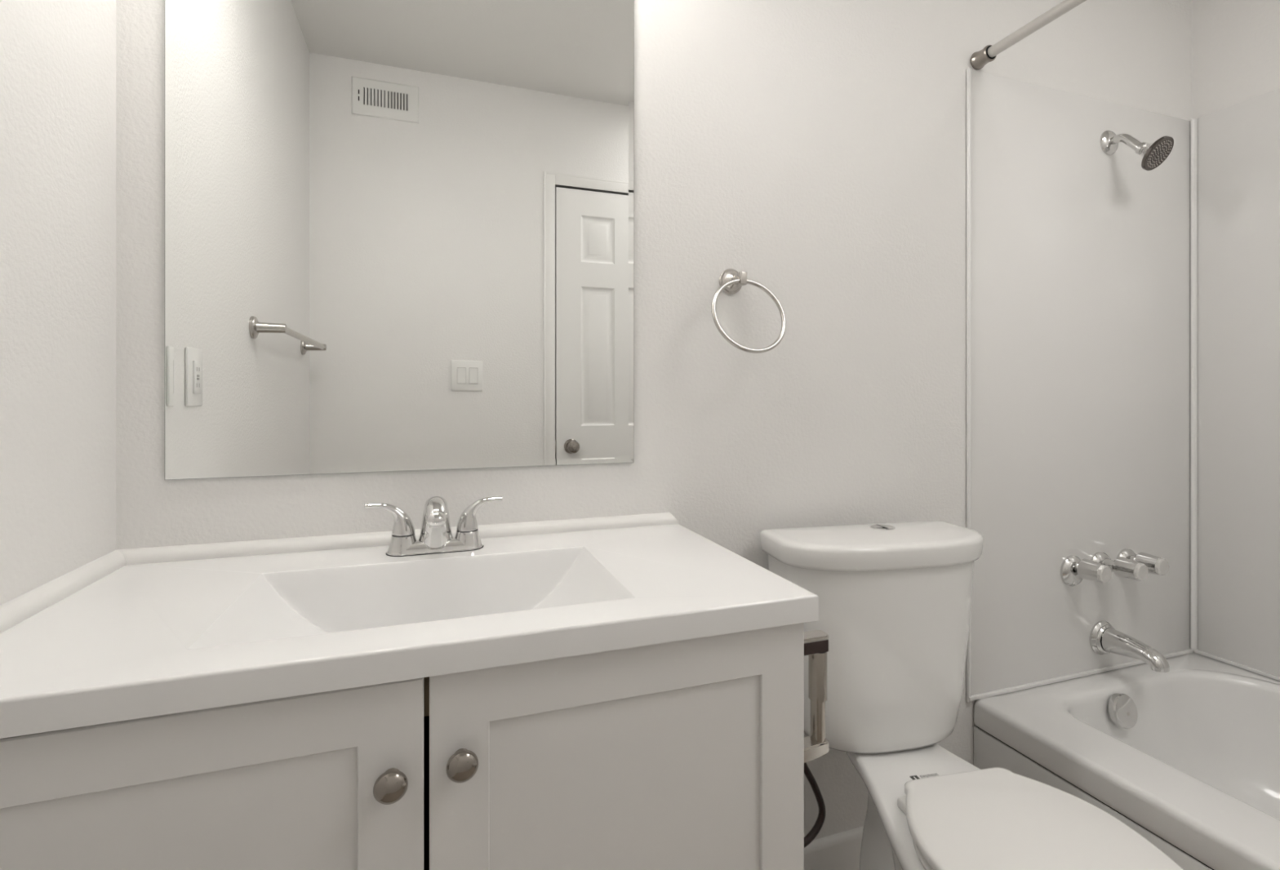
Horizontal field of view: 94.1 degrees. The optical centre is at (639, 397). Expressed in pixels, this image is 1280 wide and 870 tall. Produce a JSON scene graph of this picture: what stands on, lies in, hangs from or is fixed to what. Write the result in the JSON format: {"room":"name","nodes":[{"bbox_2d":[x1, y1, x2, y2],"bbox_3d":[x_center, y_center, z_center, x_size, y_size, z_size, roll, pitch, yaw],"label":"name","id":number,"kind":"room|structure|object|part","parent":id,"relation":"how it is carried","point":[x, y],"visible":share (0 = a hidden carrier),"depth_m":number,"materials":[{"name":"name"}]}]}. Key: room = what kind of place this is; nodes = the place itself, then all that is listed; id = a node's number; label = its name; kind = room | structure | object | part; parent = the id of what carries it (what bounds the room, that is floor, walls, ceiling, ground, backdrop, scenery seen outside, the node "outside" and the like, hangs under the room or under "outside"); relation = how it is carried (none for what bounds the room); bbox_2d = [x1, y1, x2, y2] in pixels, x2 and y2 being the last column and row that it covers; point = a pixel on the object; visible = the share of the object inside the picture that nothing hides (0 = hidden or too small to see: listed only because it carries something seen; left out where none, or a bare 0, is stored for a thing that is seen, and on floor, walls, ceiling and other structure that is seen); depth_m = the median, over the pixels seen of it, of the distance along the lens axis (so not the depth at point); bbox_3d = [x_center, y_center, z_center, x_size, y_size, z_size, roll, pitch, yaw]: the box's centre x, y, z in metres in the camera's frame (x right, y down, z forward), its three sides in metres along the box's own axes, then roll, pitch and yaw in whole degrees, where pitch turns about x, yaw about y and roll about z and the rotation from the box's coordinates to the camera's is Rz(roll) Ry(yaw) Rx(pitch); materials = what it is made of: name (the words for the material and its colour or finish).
{"room":"bathroom","nodes":[
{"label":"bathroom","id":0,"kind":"room"},
{"bbox_2d":[0,0,115,604],"bbox_3d":[-0.587,-0.140,0.133,0.100,2.440,1.624,0,0,-19],"label":"wall","id":1,"kind":"structure","parent":0,"point":[58,57],"depth_m":0.77,"materials":[{"name":"white paint"}]},
{"bbox_2d":[0,550,125,633],"bbox_3d":[-0.718,0.244,0.694,0.020,0.020,0.478,0,0,-19],"label":"trim","id":2,"kind":"structure","parent":1,"relation":"attached to","point":[22,607],"depth_m":0.75,"materials":[{"name":"white paint"}]},
{"bbox_2d":[115,0,1191,839],"bbox_3d":[0.396,-0.140,1.386,2.778,2.440,0.100,0,0,-19],"label":"wall","id":3,"kind":"structure","parent":0,"point":[814,150],"depth_m":1.30,"materials":[{"name":"white paint"}]},
{"bbox_2d":[117,512,679,565],"bbox_3d":[-0.363,0.244,1.060,0.931,0.020,0.020,0,0,-19],"label":"trim","id":4,"kind":"structure","parent":3,"relation":"attached to","point":[288,545],"depth_m":1.00,"materials":[{"name":"white paint"}]},
{"bbox_2d":[164,0,634,479],"bbox_3d":[-0.379,-0.361,1.062,0.774,0.978,0.006,0,0,-19],"label":"wall mirror","id":5,"kind":"object","parent":3,"relation":"attached to","point":[399,234],"visible":1,"depth_m":1.04,"materials":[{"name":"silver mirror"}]},
{"bbox_2d":[711,268,786,353],"bbox_3d":[0.211,-0.180,1.213,0.164,0.185,0.106,0,0,-19],"label":"towel ring","id":6,"kind":"object","parent":3,"relation":"attached to","point":[731,282],"visible":1,"depth_m":1.21,"materials":[{"name":"silver metal"}]},
{"bbox_2d":[804,762,825,848],"bbox_3d":[0.282,0.806,1.224,0.188,0.252,0.069,0,0,20],"label":"supply hose","id":7,"kind":"object","parent":3,"relation":"attached to","point":[810,837],"visible":0.48,"depth_m":1.21,"materials":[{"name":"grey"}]},
{"bbox_2d":[804,826,863,869],"bbox_3d":[0.447,1.034,1.344,0.800,0.093,0.013,0,0,-19],"label":"baseboard","id":8,"kind":"structure","parent":3,"relation":"attached to","point":[841,851],"depth_m":1.34,"materials":[{"name":"white paint"}]},
{"bbox_2d":[970,0,1086,69],"bbox_3d":[1.088,-0.839,0.767,0.043,0.043,1.524,0,0,-19],"label":"shower curtain rod","id":9,"kind":"object","parent":3,"relation":"attached to","point":[979,60],"visible":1,"depth_m":1.36,"materials":[{"name":"grey metal"}]},
{"bbox_2d":[966,67,1193,702],"bbox_3d":[1.230,-0.031,1.562,0.860,1.566,0.113,0,0,-19],"label":"surround panel","id":10,"kind":"object","parent":3,"relation":"attached to","point":[1078,254],"depth_m":1.59,"materials":[{"name":"white plastic"}]},
{"bbox_3d":[1.164,0.460,1.547,0.081,0.081,0.089,0,0,-19],"label":"tub faucet handle","id":11,"kind":"part","parent":10,"relation":"part of","materials":[{"name":"silver metal"}]},
{"bbox_3d":[1.167,0.446,1.538,0.052,0.053,0.053,0,0,-19],"label":"knob","id":12,"kind":"part","parent":10,"relation":"part of","materials":[{"name":"silver metal"}]},
{"bbox_3d":[1.261,0.446,1.594,0.027,0.027,0.048,0,0,-19],"label":"stem","id":13,"kind":"part","parent":10,"relation":"part of","materials":[{"name":"silver metal"}]},
{"bbox_3d":[1.268,0.460,1.573,0.081,0.081,0.108,0,0,-19],"label":"tub faucet handle","id":14,"kind":"part","parent":10,"relation":"part of","materials":[{"name":"silver metal"}]},
{"bbox_3d":[1.274,0.446,1.556,0.052,0.053,0.053,0,0,-19],"label":"knob","id":15,"kind":"part","parent":10,"relation":"part of","materials":[{"name":"silver metal"}]},
{"bbox_2d":[1088,620,1169,672],"bbox_3d":[1.283,0.653,1.553,0.091,0.091,0.157,0,0,-19],"label":"tub spout","id":16,"kind":"object","parent":10,"relation":"attached to","point":[1104,639],"visible":1,"depth_m":1.56,"materials":[{"name":"silver metal"}]},
{"bbox_2d":[1099,130,1173,170],"bbox_3d":[1.318,-0.663,1.573,0.086,0.140,0.142,0,0,-19],"label":"showerhead","id":17,"kind":"object","parent":10,"relation":"attached to","point":[1153,154],"visible":1,"depth_m":1.55,"materials":[{"name":"silver metal"}]},
{"bbox_3d":[1.301,-0.681,1.598,0.024,0.062,0.085,0,0,-24],"label":"shower arm","id":18,"kind":"part","parent":17,"relation":"part of","materials":[{"name":"silver metal"}]},
{"bbox_3d":[1.333,-0.627,1.532,0.076,0.060,0.047,0,0,-19],"label":"plate","id":19,"kind":"part","parent":17,"relation":"part of","materials":[{"name":"grey metal"}]},
{"bbox_3d":[1.366,0.460,1.614,0.081,0.081,0.094,0,0,-19],"label":"tub faucet handle","id":20,"kind":"part","parent":10,"relation":"part of","materials":[{"name":"silver metal"}]},
{"bbox_3d":[1.369,0.446,1.603,0.052,0.053,0.053,0,0,-19],"label":"knob","id":21,"kind":"part","parent":10,"relation":"part of","materials":[{"name":"silver metal"}]},
{"bbox_2d":[1191,0,1279,652],"bbox_3d":[1.943,-0.140,1.010,0.100,2.440,1.624,0,0,-19],"label":"wall","id":22,"kind":"structure","parent":0,"point":[1236,43],"depth_m":1.67,"materials":[{"name":"white paint"}]},
{"bbox_2d":[1190,88,1279,680],"bbox_3d":[1.871,-0.036,1.039,0.017,1.564,1.521,0,0,-19],"label":"surround panel","id":23,"kind":"object","parent":22,"relation":"attached to","point":[1235,149],"visible":1,"depth_m":1.66,"materials":[{"name":"white plastic"}]},
{"bbox_3d":[0.662,1.130,0.619,2.778,0.100,1.724,0,0,-19],"label":"floor","id":24,"kind":"structure","parent":0,"visible":0},
{"bbox_2d":[0,622,804,869],"bbox_3d":[-0.289,0.684,0.834,0.916,0.792,0.491,0,0,-19],"label":"vanity cabinet","id":25,"kind":"object","parent":24,"relation":"on","point":[688,754],"visible":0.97,"depth_m":0.64,"materials":[{"name":"white paint"}]},
{"bbox_3d":[-0.440,0.634,0.559,0.320,0.562,0.004,0,0,-19],"label":"panel","id":26,"kind":"part","parent":25,"relation":"part of","materials":[{"name":"white paint"}]},
{"bbox_3d":[-0.441,0.637,0.560,0.446,0.686,0.018,0,0,-19],"label":"door","id":27,"kind":"part","parent":25,"relation":"part of","materials":[{"name":"white paint"}]},
{"bbox_3d":[-0.251,0.390,0.602,0.032,0.032,0.028,0,0,-19],"label":"knob","id":28,"kind":"part","parent":25,"relation":"part of","materials":[{"name":"silver metal"}]},
{"bbox_2d":[0,524,818,738],"bbox_3d":[-0.287,0.316,0.843,0.930,0.124,0.478,0,0,-19],"label":"countertop","id":29,"kind":"structure","parent":25,"relation":"on","point":[140,641],"depth_m":0.71,"materials":[{"name":"white stone"}]},
{"bbox_2d":[364,496,502,556],"bbox_3d":[-0.340,0.206,0.992,0.155,0.096,0.167,0,0,28],"label":"faucet","id":30,"kind":"object","parent":29,"relation":"on","point":[436,536],"visible":1,"depth_m":0.97,"materials":[{"name":"silver metal"}]},
{"bbox_3d":[-0.408,0.197,0.974,0.076,0.055,0.036,0,0,-19],"label":"handle","id":31,"kind":"part","parent":30,"relation":"part of","materials":[{"name":"silver metal"}]},
{"bbox_3d":[-0.329,0.204,0.962,0.061,0.091,0.134,0,0,-19],"label":"spout","id":32,"kind":"part","parent":30,"relation":"part of","materials":[{"name":"silver metal"}]},
{"bbox_3d":[-0.275,0.197,1.020,0.076,0.055,0.036,0,0,-19],"label":"handle","id":33,"kind":"part","parent":30,"relation":"part of","materials":[{"name":"silver metal"}]},
{"bbox_3d":[-0.227,0.317,0.654,0.882,0.055,0.016,0,0,-19],"label":"rail","id":34,"kind":"part","parent":25,"relation":"part of","materials":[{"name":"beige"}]},
{"bbox_3d":[-0.186,0.383,0.624,0.032,0.032,0.028,0,0,-19],"label":"knob","id":35,"kind":"part","parent":25,"relation":"part of","materials":[{"name":"silver metal"}]},
{"bbox_3d":[-0.006,0.635,0.711,0.462,0.690,0.018,0,0,-19],"label":"door","id":36,"kind":"part","parent":25,"relation":"part of","materials":[{"name":"white paint"}]},
{"bbox_3d":[-0.007,0.633,0.709,0.338,0.564,0.004,0,0,-19],"label":"panel","id":37,"kind":"part","parent":25,"relation":"part of","materials":[{"name":"white paint"}]},
{"bbox_2d":[804,630,828,763],"bbox_3d":[0.232,0.429,0.853,0.081,0.203,0.048,0,0,-19],"label":"toilet paper holder","id":38,"kind":"object","parent":25,"relation":"attached to","point":[815,642],"visible":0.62,"depth_m":0.85,"materials":[{"name":"silver metal"}]},
{"bbox_3d":[0.232,0.507,0.853,0.081,0.048,0.048,0,0,-19],"label":"mounting arm","id":39,"kind":"part","parent":38,"relation":"part of","materials":[{"name":"silver metal"}]},
{"bbox_3d":[0.232,0.352,0.853,0.081,0.048,0.048,0,0,-19],"label":"mounting arm","id":40,"kind":"part","parent":38,"relation":"part of","materials":[{"name":"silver metal"}]},
{"bbox_2d":[760,520,1183,869],"bbox_3d":[0.539,0.675,0.965,0.445,0.811,0.696,0,0,-12],"label":"toilet","id":41,"kind":"object","parent":24,"relation":"on","point":[895,598],"visible":0.98,"depth_m":1.11,"materials":[{"name":"white ceramic"}]},
{"bbox_3d":[0.486,0.497,1.215,0.412,0.358,0.184,0,0,-12],"label":"tank","id":42,"kind":"part","parent":41,"relation":"part of","materials":[{"name":"white ceramic"}]},
{"bbox_3d":[0.487,0.297,1.208,0.445,0.050,0.198,0,0,-12],"label":"tank lid","id":43,"kind":"part","parent":41,"relation":"part of","materials":[{"name":"white ceramic"}]},
{"bbox_3d":[0.550,0.879,0.917,0.358,0.402,0.594,0,0,-12],"label":"bowl","id":44,"kind":"part","parent":41,"relation":"part of","materials":[{"name":"white ceramic"}]},
{"bbox_3d":[0.581,0.668,0.821,0.332,0.015,0.394,0,0,-12],"label":"seat","id":45,"kind":"part","parent":41,"relation":"part of","materials":[{"name":"white plastic"}]},
{"bbox_3d":[0.580,0.650,0.825,0.336,0.018,0.406,0,0,-12],"label":"seat lid","id":46,"kind":"part","parent":41,"relation":"part of","materials":[{"name":"white plastic"}]},
{"bbox_2d":[973,652,1279,869],"bbox_3d":[1.475,0.912,0.902,0.846,0.335,1.518,0,0,-19],"label":"bathtub","id":47,"kind":"object","parent":24,"relation":"on","point":[1187,757],"visible":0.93,"depth_m":1.46,"materials":[{"name":"white ceramic"}]},
{"bbox_3d":[1.085,0.948,0.768,0.018,0.264,1.518,0,0,-19],"label":"apron panel","id":48,"kind":"part","parent":47,"relation":"part of","materials":[{"name":"white ceramic"}]}
]}

